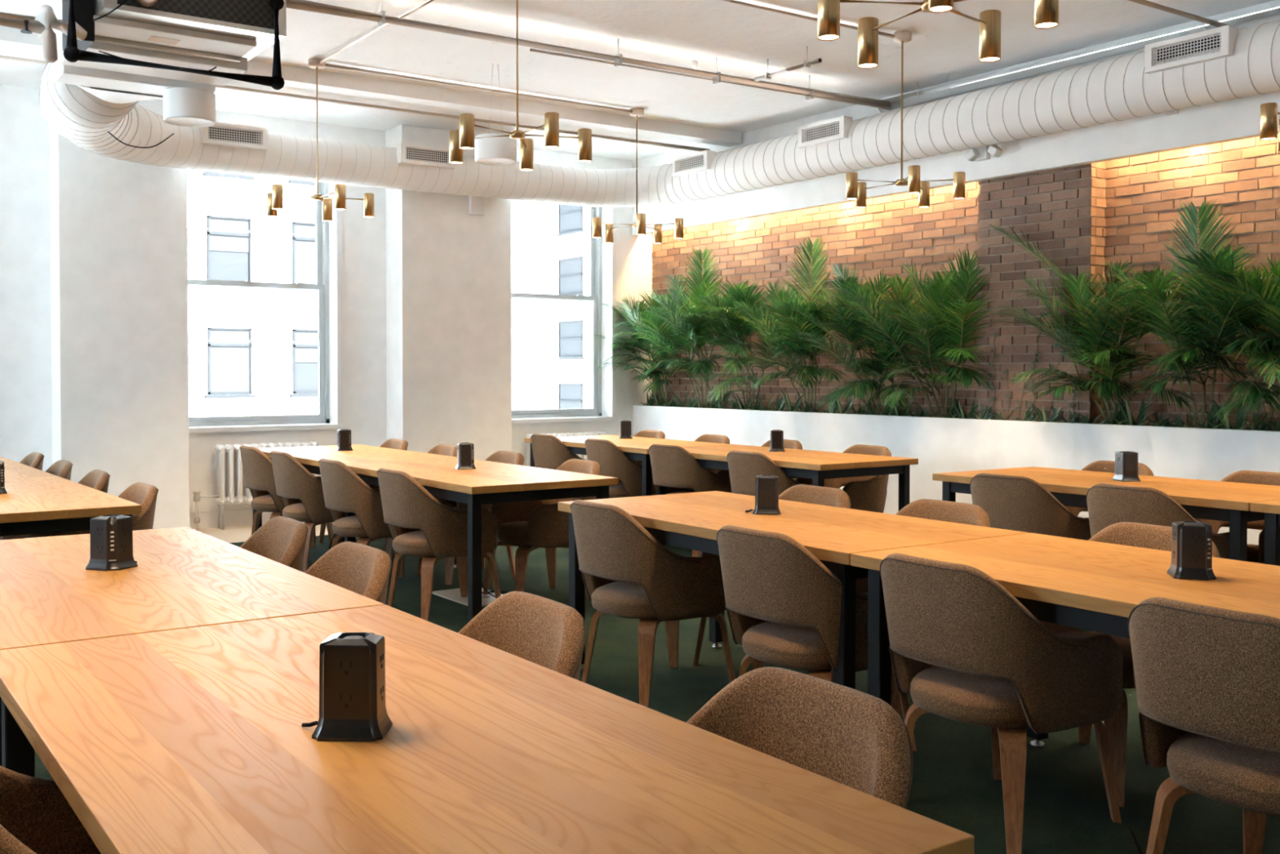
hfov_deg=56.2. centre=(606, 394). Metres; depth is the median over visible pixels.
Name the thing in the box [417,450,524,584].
armchair
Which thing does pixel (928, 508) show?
armchair
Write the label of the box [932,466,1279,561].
dining table
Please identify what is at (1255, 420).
herb
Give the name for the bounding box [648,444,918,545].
dining table
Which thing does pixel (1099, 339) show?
potted palm
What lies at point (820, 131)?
grille
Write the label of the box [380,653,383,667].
outlet
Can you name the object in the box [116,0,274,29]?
grille
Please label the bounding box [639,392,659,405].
herb
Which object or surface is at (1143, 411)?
herb
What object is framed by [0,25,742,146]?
ceiling beam
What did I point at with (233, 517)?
baseboard
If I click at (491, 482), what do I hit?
dining table
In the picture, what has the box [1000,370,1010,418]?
strand
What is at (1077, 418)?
herb
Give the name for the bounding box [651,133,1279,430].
wall
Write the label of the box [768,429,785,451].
tower
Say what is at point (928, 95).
pipe
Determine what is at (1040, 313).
strand
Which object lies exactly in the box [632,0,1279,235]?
wall
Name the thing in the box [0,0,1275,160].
ceiling
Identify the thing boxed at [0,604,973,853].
dining table
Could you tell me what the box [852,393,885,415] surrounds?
herb
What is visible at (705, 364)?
potted palm
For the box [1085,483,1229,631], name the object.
armchair
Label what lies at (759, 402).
herb
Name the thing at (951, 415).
herb
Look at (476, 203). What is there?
wall control box
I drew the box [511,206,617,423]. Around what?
window
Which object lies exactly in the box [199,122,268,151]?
vent
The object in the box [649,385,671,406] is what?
herb
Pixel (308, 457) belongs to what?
dining table
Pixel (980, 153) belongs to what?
emergency light
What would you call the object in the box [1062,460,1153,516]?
armchair
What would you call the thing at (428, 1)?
conduit
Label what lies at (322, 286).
window
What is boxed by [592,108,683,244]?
brass chandelier
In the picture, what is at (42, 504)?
dining table
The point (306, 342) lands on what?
window
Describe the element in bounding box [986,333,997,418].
strand
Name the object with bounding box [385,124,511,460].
wall
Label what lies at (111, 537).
tower
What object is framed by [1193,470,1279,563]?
armchair
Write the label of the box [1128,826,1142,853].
lead
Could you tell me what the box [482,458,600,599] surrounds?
armchair
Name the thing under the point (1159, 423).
herb
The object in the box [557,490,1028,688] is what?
dining table
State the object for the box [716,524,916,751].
armchair
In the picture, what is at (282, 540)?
armchair
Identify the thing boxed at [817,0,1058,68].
brass chandelier
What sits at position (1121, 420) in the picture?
herb
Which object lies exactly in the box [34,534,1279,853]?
floor
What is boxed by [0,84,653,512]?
wall
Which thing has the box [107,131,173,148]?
cable
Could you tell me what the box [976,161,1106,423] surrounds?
wall
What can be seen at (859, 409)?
herb
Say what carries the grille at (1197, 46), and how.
attached to the spiral duct
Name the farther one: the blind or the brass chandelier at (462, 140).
the blind
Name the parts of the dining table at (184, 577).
leg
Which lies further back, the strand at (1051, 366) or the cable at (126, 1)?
the strand at (1051, 366)
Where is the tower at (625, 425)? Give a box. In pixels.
[619,420,632,438]
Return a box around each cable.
[89,0,128,22]
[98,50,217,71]
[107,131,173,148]
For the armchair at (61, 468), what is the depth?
7.14 m
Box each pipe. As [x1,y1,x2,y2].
[0,4,87,62]
[0,55,710,151]
[137,0,158,7]
[285,0,892,110]
[878,5,1279,112]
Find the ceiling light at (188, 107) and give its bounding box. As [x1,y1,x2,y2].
[163,87,215,127]
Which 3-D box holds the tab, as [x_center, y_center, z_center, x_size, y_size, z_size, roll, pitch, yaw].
[3.643,-1.825,7.718,0.011,0.040,0.080,-1,1,-34]
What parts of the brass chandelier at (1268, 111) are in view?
lamp shade, lamp shade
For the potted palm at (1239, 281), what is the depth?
7.10 m
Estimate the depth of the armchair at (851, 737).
2.05 m
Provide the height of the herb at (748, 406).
0.204 m
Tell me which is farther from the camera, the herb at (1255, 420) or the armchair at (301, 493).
the armchair at (301, 493)
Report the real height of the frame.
0.660 m
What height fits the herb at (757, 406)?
0.174 m
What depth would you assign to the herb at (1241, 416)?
7.53 m
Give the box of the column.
[49,93,189,528]
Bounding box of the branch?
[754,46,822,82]
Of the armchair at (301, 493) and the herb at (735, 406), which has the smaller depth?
the armchair at (301, 493)
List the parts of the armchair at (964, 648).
leg, seat, leg, leg, leg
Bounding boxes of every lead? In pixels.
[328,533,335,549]
[481,582,508,597]
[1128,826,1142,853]
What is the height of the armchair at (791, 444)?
0.801 m
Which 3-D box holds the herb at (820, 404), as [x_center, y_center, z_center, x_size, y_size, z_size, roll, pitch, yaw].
[1.819,0.110,10.615,0.108,0.175,0.372,-1,1,-34]
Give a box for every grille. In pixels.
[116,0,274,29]
[208,125,262,144]
[405,146,449,164]
[675,154,703,172]
[802,121,839,142]
[1152,32,1221,66]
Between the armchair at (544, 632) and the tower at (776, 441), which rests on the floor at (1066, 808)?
the armchair at (544, 632)
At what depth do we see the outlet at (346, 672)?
1.91 m
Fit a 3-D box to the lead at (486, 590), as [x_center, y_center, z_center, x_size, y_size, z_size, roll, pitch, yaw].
[-0.612,0.895,7.082,0.364,0.595,0.209,1,1,30]
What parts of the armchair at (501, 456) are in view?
leg, leg, leg, leg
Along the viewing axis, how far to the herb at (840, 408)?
10.29 m
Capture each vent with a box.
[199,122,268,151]
[395,142,455,168]
[671,150,715,177]
[797,115,852,148]
[1144,25,1237,74]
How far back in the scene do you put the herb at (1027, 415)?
8.71 m
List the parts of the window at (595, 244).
sash, sash, sill, casing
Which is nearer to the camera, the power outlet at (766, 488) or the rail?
the power outlet at (766, 488)
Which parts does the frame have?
post, post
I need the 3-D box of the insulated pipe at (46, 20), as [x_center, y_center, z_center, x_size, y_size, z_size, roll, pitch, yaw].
[-2.876,-1.747,5.686,0.781,0.294,0.157,-1,1,-34]
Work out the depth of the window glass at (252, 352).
36.16 m
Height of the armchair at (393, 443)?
0.801 m
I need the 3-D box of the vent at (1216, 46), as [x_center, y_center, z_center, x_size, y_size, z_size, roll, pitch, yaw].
[3.495,-2.060,7.177,0.100,0.170,0.520,-1,1,-34]
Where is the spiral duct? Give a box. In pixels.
[39,19,1279,207]
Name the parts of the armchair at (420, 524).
leg, seat, leg, leg, leg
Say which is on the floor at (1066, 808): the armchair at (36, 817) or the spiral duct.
the armchair at (36, 817)
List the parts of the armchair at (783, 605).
leg, seat, leg, leg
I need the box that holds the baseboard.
[189,508,273,528]
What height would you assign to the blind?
0.969 m
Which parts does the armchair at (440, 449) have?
leg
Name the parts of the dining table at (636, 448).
leg, leg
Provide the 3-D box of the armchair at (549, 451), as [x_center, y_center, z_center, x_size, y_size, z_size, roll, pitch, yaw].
[-0.320,0.732,10.346,0.611,0.801,0.581,-1,1,-36]
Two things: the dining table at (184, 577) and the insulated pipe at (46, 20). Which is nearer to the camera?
the dining table at (184, 577)
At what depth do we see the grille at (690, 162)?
11.11 m
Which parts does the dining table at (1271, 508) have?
leg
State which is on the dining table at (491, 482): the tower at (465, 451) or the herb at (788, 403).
the tower at (465, 451)
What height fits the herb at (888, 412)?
0.193 m
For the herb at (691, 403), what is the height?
0.147 m
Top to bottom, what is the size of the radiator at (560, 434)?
0.712 m
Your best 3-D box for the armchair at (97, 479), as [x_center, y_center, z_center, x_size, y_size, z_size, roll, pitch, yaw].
[-2.948,0.813,6.297,0.611,0.801,0.581,-1,1,-33]
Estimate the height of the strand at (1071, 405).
0.478 m
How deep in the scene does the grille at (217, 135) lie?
9.53 m
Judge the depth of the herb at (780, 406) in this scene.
10.96 m
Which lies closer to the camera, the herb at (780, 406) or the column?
the column
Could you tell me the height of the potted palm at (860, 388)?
1.323 m
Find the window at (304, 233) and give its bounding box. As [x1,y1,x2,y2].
[294,223,315,284]
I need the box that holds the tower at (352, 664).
[301,631,392,741]
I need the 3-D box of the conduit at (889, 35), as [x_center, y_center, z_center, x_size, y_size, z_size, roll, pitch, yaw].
[0.735,-2.338,7.114,2.870,0.024,0.024,-1,1,-33]
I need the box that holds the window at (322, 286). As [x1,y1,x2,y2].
[187,182,343,433]
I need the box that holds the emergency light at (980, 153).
[964,144,1002,161]
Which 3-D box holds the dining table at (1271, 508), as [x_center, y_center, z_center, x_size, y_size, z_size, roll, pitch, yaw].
[3.761,0.867,4.859,0.909,0.750,1.821,-1,1,-33]
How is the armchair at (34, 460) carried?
on the floor at (1066, 808)
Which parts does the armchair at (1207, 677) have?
leg, seat, leg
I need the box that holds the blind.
[209,217,248,253]
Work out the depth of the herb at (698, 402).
11.92 m
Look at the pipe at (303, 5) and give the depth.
7.88 m
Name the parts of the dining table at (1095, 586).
leg, leg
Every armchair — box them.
[0,469,110,539]
[0,765,101,853]
[19,451,44,470]
[25,482,158,537]
[44,459,72,479]
[239,444,334,548]
[240,515,308,571]
[270,449,369,572]
[304,541,391,604]
[318,438,408,542]
[318,457,423,577]
[368,444,457,557]
[377,467,501,621]
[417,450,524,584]
[457,591,586,679]
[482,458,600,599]
[530,433,587,469]
[570,499,735,706]
[584,438,655,497]
[632,429,665,466]
[648,444,731,556]
[686,666,913,808]
[693,434,729,473]
[693,484,850,670]
[714,439,802,479]
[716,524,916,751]
[726,450,812,495]
[795,444,891,512]
[855,498,991,716]
[879,552,1122,853]
[969,472,1091,540]
[1040,521,1220,806]
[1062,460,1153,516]
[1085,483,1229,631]
[1127,596,1279,853]
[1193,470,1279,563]
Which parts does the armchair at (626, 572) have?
leg, seat, leg, leg, leg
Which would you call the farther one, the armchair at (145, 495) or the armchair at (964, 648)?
the armchair at (145, 495)
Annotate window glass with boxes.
[186,169,318,417]
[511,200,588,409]
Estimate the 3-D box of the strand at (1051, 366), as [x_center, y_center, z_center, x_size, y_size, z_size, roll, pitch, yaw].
[3.201,-0.206,8.535,0.024,0.851,0.179,-1,1,-34]
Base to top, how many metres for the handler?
0.495 m
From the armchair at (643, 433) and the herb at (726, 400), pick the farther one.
the herb at (726, 400)
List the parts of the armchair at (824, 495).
leg, leg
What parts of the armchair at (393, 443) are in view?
leg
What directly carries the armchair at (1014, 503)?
on the floor at (1066, 808)
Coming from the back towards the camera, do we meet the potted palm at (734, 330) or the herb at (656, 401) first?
the herb at (656, 401)
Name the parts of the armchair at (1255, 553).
seat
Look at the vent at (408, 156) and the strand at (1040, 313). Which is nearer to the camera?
the strand at (1040, 313)
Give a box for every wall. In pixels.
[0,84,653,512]
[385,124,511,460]
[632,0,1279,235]
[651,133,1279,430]
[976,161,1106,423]
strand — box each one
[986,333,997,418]
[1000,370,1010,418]
[1014,378,1027,418]
[1025,312,1044,417]
[1044,310,1066,422]
[1069,362,1083,421]
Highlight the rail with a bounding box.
[0,12,62,21]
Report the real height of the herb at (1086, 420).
0.156 m
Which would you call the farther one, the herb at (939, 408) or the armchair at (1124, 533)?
the herb at (939, 408)
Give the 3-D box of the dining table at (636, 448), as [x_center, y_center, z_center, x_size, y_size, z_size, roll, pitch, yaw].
[0.166,0.763,10.081,0.909,0.750,1.821,-1,1,-34]
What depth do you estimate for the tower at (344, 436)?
8.84 m
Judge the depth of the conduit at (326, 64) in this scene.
9.23 m
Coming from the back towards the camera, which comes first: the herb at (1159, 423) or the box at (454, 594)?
the herb at (1159, 423)
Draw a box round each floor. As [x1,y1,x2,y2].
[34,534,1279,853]
[194,521,334,542]
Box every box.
[431,587,502,606]
[469,195,484,215]
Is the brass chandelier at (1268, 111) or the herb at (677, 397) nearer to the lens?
the brass chandelier at (1268, 111)
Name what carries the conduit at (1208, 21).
attached to the pipe at (928, 95)
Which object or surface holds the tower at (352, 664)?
on the dining table at (193, 740)
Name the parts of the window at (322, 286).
sash, sash, sill, casing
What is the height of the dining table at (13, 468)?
0.750 m
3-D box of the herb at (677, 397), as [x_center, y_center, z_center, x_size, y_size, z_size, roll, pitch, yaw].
[0.744,0.051,12.212,0.108,0.229,0.372,-1,1,-34]
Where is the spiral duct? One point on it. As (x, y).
(1228, 62)
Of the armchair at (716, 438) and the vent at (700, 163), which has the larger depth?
the vent at (700, 163)
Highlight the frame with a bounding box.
[62,0,284,89]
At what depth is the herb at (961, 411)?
9.23 m
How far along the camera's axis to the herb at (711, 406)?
11.77 m
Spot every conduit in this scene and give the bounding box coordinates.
[318,0,434,63]
[325,63,632,112]
[721,0,895,38]
[1128,0,1229,27]
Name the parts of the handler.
access panel, rail, panel, grille frame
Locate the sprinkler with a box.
[20,20,32,34]
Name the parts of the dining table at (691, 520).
leg, leg, leg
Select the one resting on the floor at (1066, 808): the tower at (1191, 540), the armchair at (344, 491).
the armchair at (344, 491)
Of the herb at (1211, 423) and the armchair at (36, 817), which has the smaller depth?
the armchair at (36, 817)
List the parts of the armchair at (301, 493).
seat, leg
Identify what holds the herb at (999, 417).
in the planter
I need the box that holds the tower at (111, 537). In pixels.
[85,514,137,571]
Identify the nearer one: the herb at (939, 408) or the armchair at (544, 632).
the armchair at (544, 632)
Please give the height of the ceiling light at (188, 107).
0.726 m
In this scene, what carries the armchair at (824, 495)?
on the floor at (1066, 808)
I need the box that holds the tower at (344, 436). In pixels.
[335,429,352,450]
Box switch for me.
[343,635,364,638]
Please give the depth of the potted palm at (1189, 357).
7.51 m
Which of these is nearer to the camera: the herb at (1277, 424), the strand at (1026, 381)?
the herb at (1277, 424)
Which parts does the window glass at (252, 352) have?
pane, pane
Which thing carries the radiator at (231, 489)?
on the floor at (232, 534)
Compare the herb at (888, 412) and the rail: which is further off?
the herb at (888, 412)
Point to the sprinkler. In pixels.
(26, 30)
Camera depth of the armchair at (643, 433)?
10.84 m
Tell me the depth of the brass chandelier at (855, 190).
7.83 m
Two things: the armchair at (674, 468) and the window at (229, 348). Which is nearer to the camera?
the armchair at (674, 468)
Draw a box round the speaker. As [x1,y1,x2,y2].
[475,64,516,165]
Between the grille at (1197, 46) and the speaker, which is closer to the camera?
the grille at (1197, 46)
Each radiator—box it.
[193,441,319,530]
[525,431,606,466]
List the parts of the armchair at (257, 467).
leg, seat, leg, leg, leg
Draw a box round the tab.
[1165,110,1178,115]
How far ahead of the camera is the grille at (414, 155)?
10.47 m
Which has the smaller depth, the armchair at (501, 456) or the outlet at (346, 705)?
the outlet at (346, 705)
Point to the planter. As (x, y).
(940, 445)
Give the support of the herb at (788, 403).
in the planter
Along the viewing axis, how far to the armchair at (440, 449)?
8.67 m
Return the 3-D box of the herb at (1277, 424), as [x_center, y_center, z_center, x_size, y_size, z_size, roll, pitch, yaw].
[4.093,0.184,7.297,0.108,0.158,0.372,-1,1,-34]
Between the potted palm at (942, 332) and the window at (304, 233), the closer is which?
the potted palm at (942, 332)
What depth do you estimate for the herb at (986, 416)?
9.04 m
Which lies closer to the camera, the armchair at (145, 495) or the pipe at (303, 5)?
the armchair at (145, 495)
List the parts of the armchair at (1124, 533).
leg, seat, leg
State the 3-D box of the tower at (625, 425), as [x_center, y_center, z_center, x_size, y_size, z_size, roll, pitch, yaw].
[0.169,0.302,10.443,0.114,0.156,0.146,0,1,1]
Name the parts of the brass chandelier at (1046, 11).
bulb, lamp shade, lamp shade, bulb, arm, arm, lamp shade, bulb, arm, arm, lamp shade, bulb, lamp shade, bulb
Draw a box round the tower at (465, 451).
[455,442,475,469]
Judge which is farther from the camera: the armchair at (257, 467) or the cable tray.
the armchair at (257, 467)
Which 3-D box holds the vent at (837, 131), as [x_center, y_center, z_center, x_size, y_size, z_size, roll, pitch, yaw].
[1.768,-2.125,9.715,0.100,0.170,0.520,-1,1,-34]
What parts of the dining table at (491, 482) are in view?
leg, leg, leg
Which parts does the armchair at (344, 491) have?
leg, seat, leg, leg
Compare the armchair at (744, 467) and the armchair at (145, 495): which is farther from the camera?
the armchair at (744, 467)
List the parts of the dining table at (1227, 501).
leg, leg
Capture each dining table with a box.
[0,456,56,477]
[0,475,142,536]
[0,526,384,765]
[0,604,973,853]
[252,444,457,568]
[344,457,618,622]
[524,434,736,495]
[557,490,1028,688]
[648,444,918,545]
[850,533,1279,746]
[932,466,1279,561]
[1250,499,1279,565]
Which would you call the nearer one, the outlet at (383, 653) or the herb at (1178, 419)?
the outlet at (383, 653)
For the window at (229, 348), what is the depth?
35.81 m
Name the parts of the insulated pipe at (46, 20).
drop leg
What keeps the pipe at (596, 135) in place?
attached to the spiral duct
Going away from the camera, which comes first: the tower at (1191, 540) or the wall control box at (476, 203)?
the tower at (1191, 540)
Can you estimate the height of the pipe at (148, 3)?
0.170 m
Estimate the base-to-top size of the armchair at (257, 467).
0.801 m
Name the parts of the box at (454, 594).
socket lid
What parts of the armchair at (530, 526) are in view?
leg, seat, leg, leg, leg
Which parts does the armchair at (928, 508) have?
leg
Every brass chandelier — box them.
[266,57,373,222]
[448,0,591,171]
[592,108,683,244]
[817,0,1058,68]
[845,31,964,208]
[1259,102,1279,152]
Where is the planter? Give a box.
[632,404,1279,544]
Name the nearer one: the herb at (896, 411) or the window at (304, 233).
the herb at (896, 411)
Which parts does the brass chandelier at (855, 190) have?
lamp shade, lamp shade, arm, arm, rod, lamp shade, lamp shade, arm, lamp shade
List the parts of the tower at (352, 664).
cord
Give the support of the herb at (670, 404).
in the planter
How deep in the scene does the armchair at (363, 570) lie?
3.68 m
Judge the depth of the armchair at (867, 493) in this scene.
8.36 m
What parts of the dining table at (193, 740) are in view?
leg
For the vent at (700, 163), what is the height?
0.170 m
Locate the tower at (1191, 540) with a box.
[1166,520,1216,580]
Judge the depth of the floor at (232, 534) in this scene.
9.91 m
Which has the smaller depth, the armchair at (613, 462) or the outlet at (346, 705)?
the outlet at (346, 705)
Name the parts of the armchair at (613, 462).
seat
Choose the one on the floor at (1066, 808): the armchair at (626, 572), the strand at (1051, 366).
the armchair at (626, 572)
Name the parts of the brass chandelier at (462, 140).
lamp shade, lamp shade, arm, arm, rod, lamp shade, arm, lamp shade, arm, lamp shade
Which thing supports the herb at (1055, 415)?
in the planter
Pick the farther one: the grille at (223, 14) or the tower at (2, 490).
the grille at (223, 14)
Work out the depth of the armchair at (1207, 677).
2.78 m
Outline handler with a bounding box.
[52,0,286,103]
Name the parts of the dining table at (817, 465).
leg, leg, leg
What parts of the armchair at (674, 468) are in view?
seat, leg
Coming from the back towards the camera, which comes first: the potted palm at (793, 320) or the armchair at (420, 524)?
the potted palm at (793, 320)
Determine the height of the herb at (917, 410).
0.117 m
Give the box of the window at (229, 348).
[210,329,249,391]
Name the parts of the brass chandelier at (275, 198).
lamp shade, lamp shade, arm, arm, rod, lamp shade, lamp shade, arm, lamp shade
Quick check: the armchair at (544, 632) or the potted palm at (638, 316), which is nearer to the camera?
the armchair at (544, 632)
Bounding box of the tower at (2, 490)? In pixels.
[0,460,7,493]
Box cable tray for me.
[1063,503,1087,507]
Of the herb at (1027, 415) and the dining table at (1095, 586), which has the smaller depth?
the dining table at (1095, 586)
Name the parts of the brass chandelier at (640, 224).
lamp shade, lamp shade, arm, rod, lamp shade, lamp shade, lamp shade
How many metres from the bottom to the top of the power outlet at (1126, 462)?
0.156 m
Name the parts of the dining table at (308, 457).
leg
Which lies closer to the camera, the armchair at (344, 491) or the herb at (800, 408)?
the armchair at (344, 491)
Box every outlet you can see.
[340,661,351,674]
[340,693,351,707]
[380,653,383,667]
[745,475,781,515]
[1111,451,1140,481]
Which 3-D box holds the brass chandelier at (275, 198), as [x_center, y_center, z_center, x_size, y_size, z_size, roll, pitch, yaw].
[-2.049,-1.840,8.557,0.767,1.102,0.748,-1,1,-34]
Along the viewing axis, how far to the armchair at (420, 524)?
6.48 m
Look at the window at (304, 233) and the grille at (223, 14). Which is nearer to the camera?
the grille at (223, 14)
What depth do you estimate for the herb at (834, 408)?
10.42 m
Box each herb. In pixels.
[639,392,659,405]
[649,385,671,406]
[662,396,678,406]
[668,389,692,407]
[683,397,702,407]
[691,393,712,408]
[699,394,720,408]
[707,393,736,408]
[721,399,744,408]
[732,392,757,409]
[742,395,764,410]
[748,395,776,410]
[766,394,788,411]
[780,385,806,411]
[799,404,810,412]
[800,397,827,413]
[814,397,844,413]
[829,391,858,413]
[848,401,868,414]
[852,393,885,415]
[876,398,903,415]
[885,394,918,416]
[908,407,924,417]
[912,401,948,417]
[933,397,964,417]
[950,397,993,418]
[970,403,995,419]
[991,405,1020,420]
[1014,406,1038,421]
[1028,400,1078,422]
[1060,409,1084,423]
[1063,408,1112,424]
[1094,401,1136,425]
[1113,390,1167,426]
[1143,413,1176,426]
[1159,405,1208,427]
[1182,404,1235,428]
[1206,398,1266,430]
[1233,409,1275,431]
[1250,413,1279,431]
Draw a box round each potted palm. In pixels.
[588,291,690,406]
[612,247,748,407]
[667,279,786,409]
[733,236,848,412]
[790,262,934,414]
[830,248,995,417]
[983,224,1200,425]
[1094,199,1279,428]
[1146,248,1279,431]

